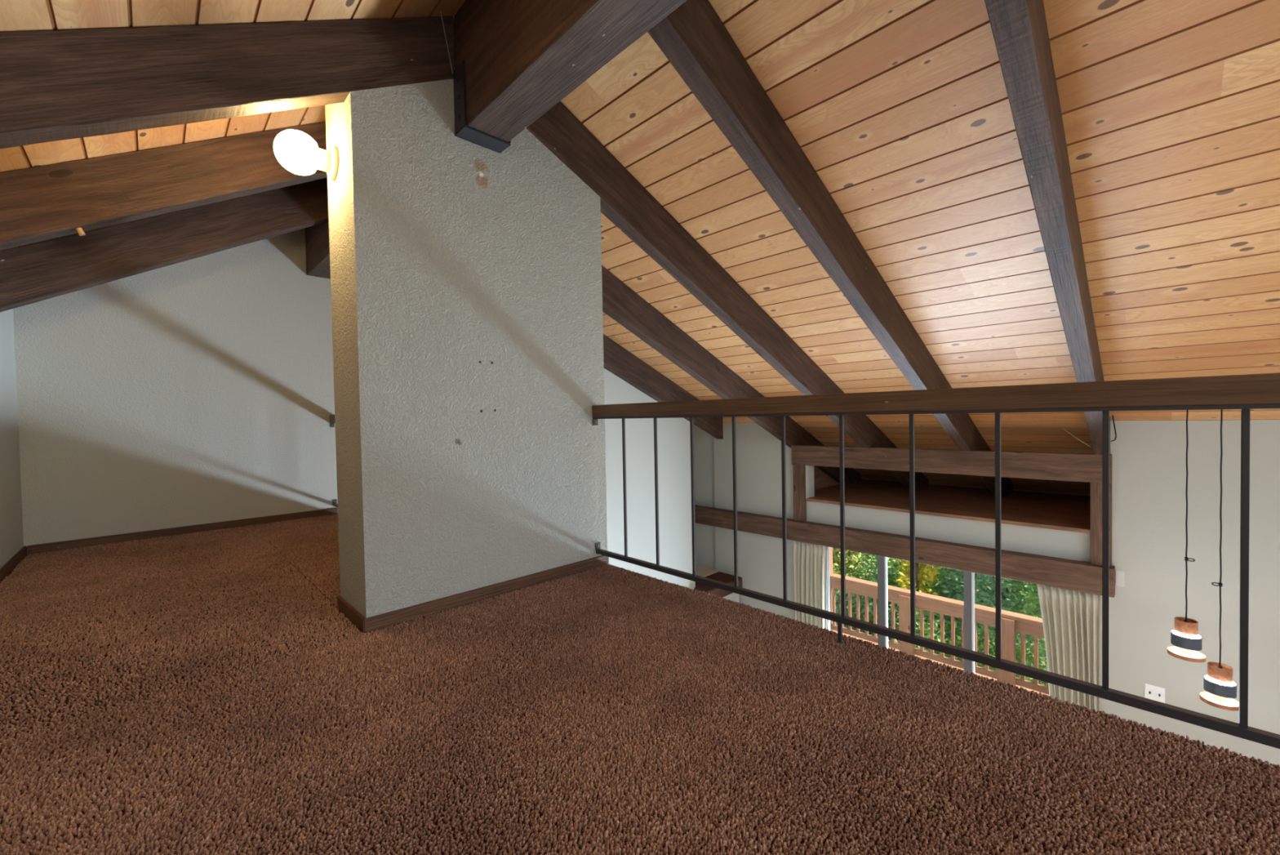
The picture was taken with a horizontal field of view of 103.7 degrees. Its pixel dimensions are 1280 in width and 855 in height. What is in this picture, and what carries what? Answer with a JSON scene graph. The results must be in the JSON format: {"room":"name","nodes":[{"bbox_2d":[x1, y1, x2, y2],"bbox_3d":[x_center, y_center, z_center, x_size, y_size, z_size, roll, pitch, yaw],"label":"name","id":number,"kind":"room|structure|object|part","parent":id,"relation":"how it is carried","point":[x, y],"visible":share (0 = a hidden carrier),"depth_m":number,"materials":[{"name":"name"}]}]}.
{"room":"loft","nodes":[
{"label":"loft","id":0,"kind":"room"},
{"bbox_2d":[0,308,23,568],"bbox_3d":[-1.604,1.493,0.677,0.120,4.787,7.800,-2,2,-44],"label":"wall","id":1,"kind":"structure","parent":0,"point":[11,538],"depth_m":3.25,"materials":[{"name":"paint"}]},
{"bbox_2d":[0,545,26,581],"bbox_3d":[-2.020,0.863,1.177,0.014,0.064,6.500,-2,2,-44],"label":"baseboard","id":2,"kind":"structure","parent":1,"relation":"attached to","point":[18,557],"depth_m":3.16,"materials":[{"name":"brown wood"}]},
{"bbox_2d":[13,227,337,546],"bbox_3d":[-1.975,0.867,5.836,6.750,5.833,0.120,-2,2,-44],"label":"wall","id":3,"kind":"structure","parent":0,"point":[199,390],"depth_m":4.06,"materials":[{"name":"paint"}]},
{"bbox_2d":[26,507,337,554],"bbox_3d":[-3.591,0.829,4.172,1.907,0.064,0.014,-2,2,-44],"label":"baseboard","id":4,"kind":"structure","parent":3,"relation":"attached to","point":[39,548],"depth_m":4.01,"materials":[{"name":"brown wood"}]},
{"bbox_2d":[329,414,337,507],"bbox_3d":[-1.961,0.318,3.816,0.045,0.871,2.794,-2,2,-44],"label":"guard rail","id":5,"kind":"object","parent":3,"relation":"attached to","point":[331,416],"visible":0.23,"depth_m":4.78,"materials":[{"name":"brown wood"}]},
{"bbox_3d":[-1.968,-0.082,3.808,0.045,0.072,2.794,-2,2,-44],"label":"rail","id":6,"kind":"part","parent":5,"relation":"part of","materials":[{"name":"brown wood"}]},
{"bbox_2d":[0,0,466,250],"bbox_3d":[-1.021,-1.469,1.304,1.936,1.188,7.900,-2,2,-44],"label":"ceiling","id":7,"kind":"structure","parent":0,"point":[15,15],"depth_m":1.95,"materials":[{"name":"brown wood"}]},
{"bbox_2d":[0,120,327,250],"bbox_3d":[-2.221,-1.276,2.531,1.723,1.265,0.103,-2,2,-44],"label":"rafter","id":8,"kind":"object","parent":7,"relation":"attached to","point":[52,201],"visible":0.79,"depth_m":2.34,"materials":[{"name":"brown wood"}]},
{"bbox_2d":[75,227,85,235],"bbox_3d":[-2.493,-0.877,2.237,0.037,0.047,0.022,-2,2,-37],"label":"wooden peg","id":9,"kind":"object","parent":8,"relation":"attached to","point":[79,230],"visible":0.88,"depth_m":2.23,"materials":[{"name":"brown wood"}]},
{"bbox_2d":[0,177,328,311],"bbox_3d":[-2.977,-1.267,3.309,1.723,1.287,0.103,-2,2,-44],"label":"rafter","id":10,"kind":"object","parent":7,"relation":"attached to","point":[33,273],"visible":0.91,"depth_m":3.16,"materials":[{"name":"brown wood"}]},
{"bbox_2d":[0,15,454,148],"bbox_3d":[-1.515,-1.274,1.804,1.723,1.266,0.104,-2,2,-44],"label":"rafter","id":11,"kind":"object","parent":7,"relation":"attached to","point":[63,84],"visible":0.91,"depth_m":1.73,"materials":[{"name":"brown wood"}]},
{"bbox_2d":[440,13,453,73],"bbox_3d":[-0.901,-1.867,2.287,0.002,0.450,0.105,0,1,32],"label":"strand","id":12,"kind":"object","parent":11,"relation":"attached to","point":[441,13],"visible":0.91,"depth_m":2.31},
{"bbox_2d":[305,221,330,278],"bbox_3d":[-2.045,-1.684,3.727,0.215,0.551,2.794,-2,2,-44],"label":"ridge beam","id":13,"kind":"structure","parent":7,"relation":"attached to","point":[317,237],"depth_m":4.40,"materials":[{"name":"brown wood"}]},
{"bbox_2d":[453,0,686,142],"bbox_3d":[0.779,-1.663,0.822,0.215,0.575,4.501,-2,2,-44],"label":"ridge beam","id":14,"kind":"structure","parent":7,"relation":"attached to","point":[522,58],"depth_m":1.98,"materials":[{"name":"brown wood"}]},
{"bbox_2d":[324,28,608,633],"bbox_3d":[-0.806,0.913,2.700,1.337,5.830,0.414,-2,2,-44],"label":"wall","id":15,"kind":"structure","parent":0,"point":[466,282],"depth_m":2.37,"materials":[{"name":"paint"}]},
{"bbox_2d":[273,129,338,180],"bbox_3d":[-1.447,-1.178,2.174,0.222,0.172,0.172,-2,2,-44],"label":"wall lamp","id":16,"kind":"object","parent":15,"relation":"attached to","point":[295,150],"visible":1,"depth_m":2.12,"materials":[{"name":"white glass"}]},
{"bbox_3d":[-1.472,-1.177,2.150,0.152,0.172,0.172,-2,2,-44],"label":"globe bulb","id":17,"kind":"part","parent":16,"relation":"part of","materials":[{"name":"white glass"}]},
{"bbox_2d":[337,595,364,632],"bbox_3d":[-1.288,0.827,2.241,0.014,0.064,0.400,-2,2,-44],"label":"baseboard","id":18,"kind":"structure","parent":15,"relation":"attached to","point":[356,617],"depth_m":2.22,"materials":[{"name":"brown wood"}]},
{"bbox_2d":[453,60,511,153],"bbox_3d":[-0.752,-1.519,2.402,0.242,0.297,0.104,-2,2,-44],"label":"hanger","id":19,"kind":"object","parent":15,"relation":"attached to","point":[465,132],"visible":0.68,"depth_m":2.34,"materials":[{"name":"paint"}]},
{"bbox_3d":[-0.833,-1.521,2.324,0.008,0.288,0.104,-2,2,-44],"label":"plate","id":20,"kind":"part","parent":19,"relation":"part of","materials":[{"name":"paint"}]},
{"bbox_3d":[-0.749,-1.375,2.405,0.234,0.009,0.104,-2,2,-44],"label":"seat","id":21,"kind":"part","parent":19,"relation":"part of","materials":[{"name":"paint"}]},
{"bbox_2d":[0,515,1279,854],"bbox_3d":[-0.709,1.005,1.629,2.695,0.288,7.720,-2,2,-44],"label":"floor","id":22,"kind":"structure","parent":0,"point":[1025,850],"depth_m":1.29,"materials":[{"name":"brown carpet"}]},
{"bbox_2d":[0,513,1279,854],"bbox_3d":[-1.321,0.851,2.330,2.596,0.013,5.791,-2,2,-44],"label":"carpet","id":23,"kind":"object","parent":22,"relation":"on","point":[665,606],"visible":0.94,"depth_m":1.41,"materials":[{"name":"brown carpet"}]},
{"bbox_2d":[591,373,1279,748],"bbox_3d":[1.105,0.351,1.564,0.045,0.955,3.903,-2,2,-44],"label":"guard rail","id":24,"kind":"object","parent":22,"relation":"on","point":[1259,391],"visible":1,"depth_m":1.55,"materials":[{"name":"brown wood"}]},
{"bbox_3d":[1.096,-0.091,1.555,0.045,0.072,3.903,-2,2,-44],"label":"rail","id":25,"kind":"part","parent":24,"relation":"part of","materials":[{"name":"brown wood"}]},
{"bbox_2d":[604,368,695,589],"bbox_3d":[0.081,1.319,6.234,1.727,4.835,0.098,-2,2,-44],"label":"wall","id":26,"kind":"structure","parent":0,"point":[673,435],"depth_m":6.16,"materials":[{"name":"paint"}]},
{"bbox_2d":[693,424,715,568],"bbox_3d":[0.923,1.814,7.952,0.200,3.742,0.890,-2,2,-44],"label":"wall","id":27,"kind":"structure","parent":0,"point":[704,463],"depth_m":7.71,"materials":[{"name":"paint"}]},
{"bbox_2d":[693,571,742,597],"bbox_3d":[1.036,2.237,7.062,0.799,0.170,0.415,-2,2,-44],"label":"floor","id":28,"kind":"structure","parent":0,"point":[720,576],"depth_m":6.98,"materials":[{"name":"wood"}]},
{"bbox_2d":[723,592,738,602],"bbox_3d":[0.778,3.011,7.361,0.700,1.380,1.140,-2,2,-44],"label":"wall","id":29,"kind":"structure","parent":0,"point":[735,597],"depth_m":7.09,"materials":[{"name":"paint"}]},
{"bbox_2d":[695,564,718,577],"bbox_3d":[0.698,2.230,7.622,0.595,0.172,0.850,-2,2,-44],"label":"trim","id":30,"kind":"structure","parent":29,"relation":"on","point":[701,571],"depth_m":7.50,"materials":[{"name":"beige paint"}]},
{"bbox_2d":[560,0,1279,494],"bbox_3d":[2.350,-0.555,4.583,7.414,3.278,7.900,-2,2,-44],"label":"ceiling","id":31,"kind":"structure","parent":0,"point":[901,109],"depth_m":2.67,"materials":[{"name":"brown wood"}]},
{"bbox_2d":[603,333,723,439],"bbox_3d":[-0.087,-0.675,5.920,3.360,1.776,0.103,-2,2,-44],"label":"rafter","id":32,"kind":"object","parent":31,"relation":"attached to","point":[617,360],"visible":0.46,"depth_m":6.04,"materials":[{"name":"brown wood"}]},
{"bbox_2d":[526,101,928,488],"bbox_3d":[1.689,-0.558,4.920,6.733,2.992,0.104,-2,2,-44],"label":"rafter","id":33,"kind":"object","parent":31,"relation":"attached to","point":[624,201],"visible":0.69,"depth_m":3.52,"materials":[{"name":"brown wood"}]},
{"bbox_2d":[601,265,861,484],"bbox_3d":[1.276,-0.417,5.862,6.020,2.686,0.104,-2,2,-44],"label":"rafter","id":34,"kind":"object","parent":31,"relation":"attached to","point":[620,303],"visible":0.64,"depth_m":5.01,"materials":[{"name":"brown wood"}]},
{"bbox_2d":[647,0,1013,496],"bbox_3d":[2.381,-0.556,4.208,6.733,2.991,0.104,-2,2,-44],"label":"rafter","id":35,"kind":"object","parent":31,"relation":"attached to","point":[693,37],"visible":0.8,"depth_m":2.60,"materials":[{"name":"brown wood"}]},
{"bbox_2d":[984,0,1110,454],"bbox_3d":[3.093,-0.554,3.475,6.733,2.992,0.103,-2,2,-44],"label":"rafter","id":36,"kind":"object","parent":31,"relation":"attached to","point":[1020,30],"visible":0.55,"depth_m":2.10,"materials":[{"name":"brown wood"}]},
{"bbox_2d":[1111,415,1116,441],"bbox_3d":[4.050,-0.018,4.302,0.014,0.280,0.042,-2,1,-22],"label":"cable","id":37,"kind":"object","parent":36,"relation":"hanging from","point":[1112,415],"visible":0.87,"depth_m":4.29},
{"bbox_2d":[1167,409,1205,662],"bbox_3d":[3.954,0.671,3.638,0.192,1.986,0.192,-2,2,-44],"label":"pendant lamp","id":38,"kind":"object","parent":31,"relation":"hanging from","point":[1187,640],"visible":0.96,"depth_m":3.63,"materials":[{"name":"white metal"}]},
{"bbox_3d":[3.963,0.548,3.624,0.028,1.740,0.054,-2,2,-44],"label":"cord","id":39,"kind":"part","parent":38,"relation":"part of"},
{"bbox_2d":[1199,408,1239,711],"bbox_3d":[4.069,0.811,3.525,0.192,2.266,0.192,-2,2,-44],"label":"pendant lamp","id":40,"kind":"object","parent":31,"relation":"hanging from","point":[1219,685],"visible":0.97,"depth_m":3.52,"materials":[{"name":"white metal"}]},
{"bbox_3d":[4.056,0.688,3.533,0.028,2.020,0.054,-2,2,-44],"label":"cord","id":41,"kind":"part","parent":40,"relation":"part of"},
{"bbox_2d":[713,419,1279,764],"bbox_3d":[3.542,1.816,5.128,0.160,3.760,6.810,-2,2,-44],"label":"wall","id":42,"kind":"structure","parent":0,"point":[1148,457],"depth_m":4.20,"materials":[{"name":"paint"}]},
{"bbox_2d":[826,546,974,673],"bbox_3d":[3.166,2.579,5.574,0.060,2.229,2.330,-2,2,-44],"label":"door","id":43,"kind":"structure","parent":42,"relation":"attached to","point":[968,577],"depth_m":5.83,"materials":[{"name":"metal"}]},
{"bbox_2d":[694,504,1115,597],"bbox_3d":[2.344,1.326,6.155,0.137,0.246,5.045,-2,2,-44],"label":"beam","id":44,"kind":"structure","parent":42,"relation":"attached to","point":[1063,573],"depth_m":5.29,"materials":[{"name":"brown wood"}]},
{"bbox_2d":[793,540,827,628],"bbox_3d":[2.167,2.568,6.380,0.080,2.240,0.461,-2,2,-44],"label":"curtain","id":45,"kind":"object","parent":44,"relation":"hanging from","point":[810,560],"visible":0.43,"depth_m":6.36,"materials":[{"name":"fabric"}]},
{"bbox_2d":[791,444,1111,566],"bbox_3d":[3.799,0.568,6.270,2.310,1.209,3.145,-2,2,-44],"label":"frame","id":46,"kind":"object","parent":44,"relation":"on","point":[1070,512],"visible":0.9,"depth_m":5.53,"materials":[{"name":"brown wood"}]},
{"bbox_3d":[2.056,0.839,6.477,0.074,0.724,0.148,-2,2,-44],"label":"post","id":47,"kind":"part","parent":46,"relation":"part of","materials":[{"name":"brown wood"}]},
{"bbox_3d":[4.053,0.845,4.422,0.074,0.724,0.138,-2,2,-44],"label":"post","id":48,"kind":"part","parent":46,"relation":"part of","materials":[{"name":"brown wood"}]},
{"bbox_2d":[1036,583,1100,711],"bbox_3d":[3.909,2.574,4.597,0.082,2.241,0.453,-2,2,-44],"label":"curtain","id":49,"kind":"object","parent":44,"relation":"hanging from","point":[1071,619],"visible":0.42,"depth_m":4.56,"materials":[{"name":"fabric"}]},
{"bbox_2d":[806,479,1089,533],"bbox_3d":[3.774,0.888,6.298,2.265,0.034,2.969,-2,2,-44],"label":"shelf","id":50,"kind":"object","parent":42,"relation":"in","point":[1070,512],"depth_m":5.91,"materials":[{"name":"brown wood"}]},
{"bbox_2d":[1115,569,1124,586],"bbox_3d":[4.170,1.313,4.369,0.008,0.135,0.056,-2,2,-44],"label":"cover plate","id":51,"kind":"object","parent":42,"relation":"attached to","point":[1120,575],"visible":1,"depth_m":4.37,"materials":[{"name":"white plastic"}]},
{"bbox_2d":[1144,683,1164,702],"bbox_3d":[4.331,2.239,4.232,0.020,0.133,0.120,-2,2,-44],"label":"switch plate","id":52,"kind":"object","parent":42,"relation":"attached to","point":[1153,692],"visible":0.86,"depth_m":4.23,"materials":[{"name":"white plastic"}]},
{"label":"outside","id":53,"kind":"structure","parent":0,"visible":0},
{"bbox_2d":[833,630,1048,695],"bbox_3d":[4.039,3.724,6.725,2.650,0.100,9.000,-2,2,-44],"label":"deck","id":54,"kind":"object","parent":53,"point":[843,633],"depth_m":7.79,"materials":[{"name":"brown wood"}]},
{"bbox_2d":[829,546,1048,694],"bbox_3d":[5.438,2.363,6.686,0.220,2.570,6.400,-2,2,-44],"label":"deck railing","id":55,"kind":"object","parent":54,"relation":"on","point":[1012,622],"visible":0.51,"depth_m":7.58,"materials":[{"name":"brown wood"}]},
{"bbox_3d":[3.313,2.355,8.902,0.140,2.570,0.140,-2,2,-44],"label":"corner post","id":56,"kind":"part","parent":55,"relation":"part of","materials":[{"name":"brown wood"}]},
{"bbox_3d":[4.194,3.143,7.905,0.090,1.004,0.200,-2,2,-44],"label":"post","id":57,"kind":"part","parent":55,"relation":"part of","materials":[{"name":"brown wood"}]},
{"bbox_3d":[5.457,2.617,6.706,0.180,0.050,6.400,-2,2,-44],"label":"cap rail","id":58,"kind":"part","parent":55,"relation":"part of","materials":[{"name":"brown wood"}]},
{"bbox_3d":[5.085,3.146,6.987,0.090,1.004,0.200,-2,2,-44],"label":"post","id":59,"kind":"part","parent":55,"relation":"part of","materials":[{"name":"brown wood"}]},
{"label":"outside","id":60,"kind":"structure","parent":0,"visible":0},
{"bbox_2d":[835,552,1047,684],"bbox_3d":[13.189,5.357,19.804,33.800,0.300,50.000,-2,2,-44],"label":"ground","id":61,"kind":"structure","parent":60,"point":[1043,662],"depth_m":13.72,"materials":[{"name":"green plant"}]},
{"bbox_2d":[832,547,869,611],"bbox_3d":[4.238,2.952,11.837,2.520,5.193,2.434,0,1,30],"label":"tree","id":62,"kind":"object","parent":61,"relation":"on","point":[836,552],"visible":0.06,"depth_m":11.47,"materials":[{"name":"green plant"}]},
{"bbox_2d":[832,552,877,596],"bbox_3d":[5.507,1.972,15.088,3.701,7.808,5.620,-2,2,-44],"label":"tree","id":63,"kind":"object","parent":61,"relation":"on","point":[860,553],"visible":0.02,"depth_m":14.40,"materials":[{"name":"green plant"}]},
{"bbox_2d":[844,551,963,633],"bbox_3d":[6.031,2.718,11.692,3.114,5.597,3.053,-1,1,-1],"label":"tree","id":64,"kind":"object","parent":61,"relation":"on","point":[870,559],"visible":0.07,"depth_m":11.19,"materials":[{"name":"green plant"}]},
{"bbox_2d":[835,560,978,657],"bbox_3d":[5.337,4.165,10.888,2.485,2.762,3.305,-2,2,-44],"label":"tree","id":65,"kind":"object","parent":61,"relation":"on","point":[837,591],"visible":0.12,"depth_m":10.85,"materials":[{"name":"green plant"}]},
{"bbox_2d":[893,558,942,646],"bbox_3d":[5.622,3.543,10.219,1.082,4.020,0.927,-2,2,-44],"label":"tree","id":66,"kind":"object","parent":61,"relation":"on","point":[922,569],"visible":0.27,"depth_m":10.17,"materials":[{"name":"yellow plant"}]},
{"bbox_2d":[862,555,1046,657],"bbox_3d":[7.845,2.270,12.500,3.873,6.837,5.915,-2,2,-44],"label":"tree","id":67,"kind":"object","parent":61,"relation":"on","point":[988,588],"visible":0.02,"depth_m":11.66,"materials":[{"name":"green plant"}]},
{"bbox_2d":[888,589,1046,685],"bbox_3d":[5.771,4.381,9.091,1.810,2.393,2.742,-2,2,-44],"label":"tree","id":68,"kind":"object","parent":61,"relation":"on","point":[957,638],"visible":0.06,"depth_m":9.05,"materials":[{"name":"green plant"}]},
{"bbox_2d":[928,567,1047,684],"bbox_3d":[7.022,3.216,9.714,2.888,5.067,2.973,-2,2,-44],"label":"tree","id":69,"kind":"object","parent":61,"relation":"on","point":[983,593],"visible":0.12,"depth_m":9.48,"materials":[{"name":"green plant"}]},
{"bbox_2d":[983,576,1044,666],"bbox_3d":[9.469,2.707,9.900,3.257,6.695,4.619,-2,2,-44],"label":"tree","id":70,"kind":"object","parent":61,"relation":"on","point":[991,576],"visible":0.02,"depth_m":10.63,"materials":[{"name":"green plant"}]},
{"bbox_2d":[1004,579,1047,685],"bbox_3d":[7.275,3.135,8.317,2.374,4.857,2.458,-1,1,-15],"label":"tree","id":71,"kind":"object","parent":61,"relation":"on","point":[1031,596],"visible":0.04,"depth_m":8.71,"materials":[{"name":"green plant"}]}
]}

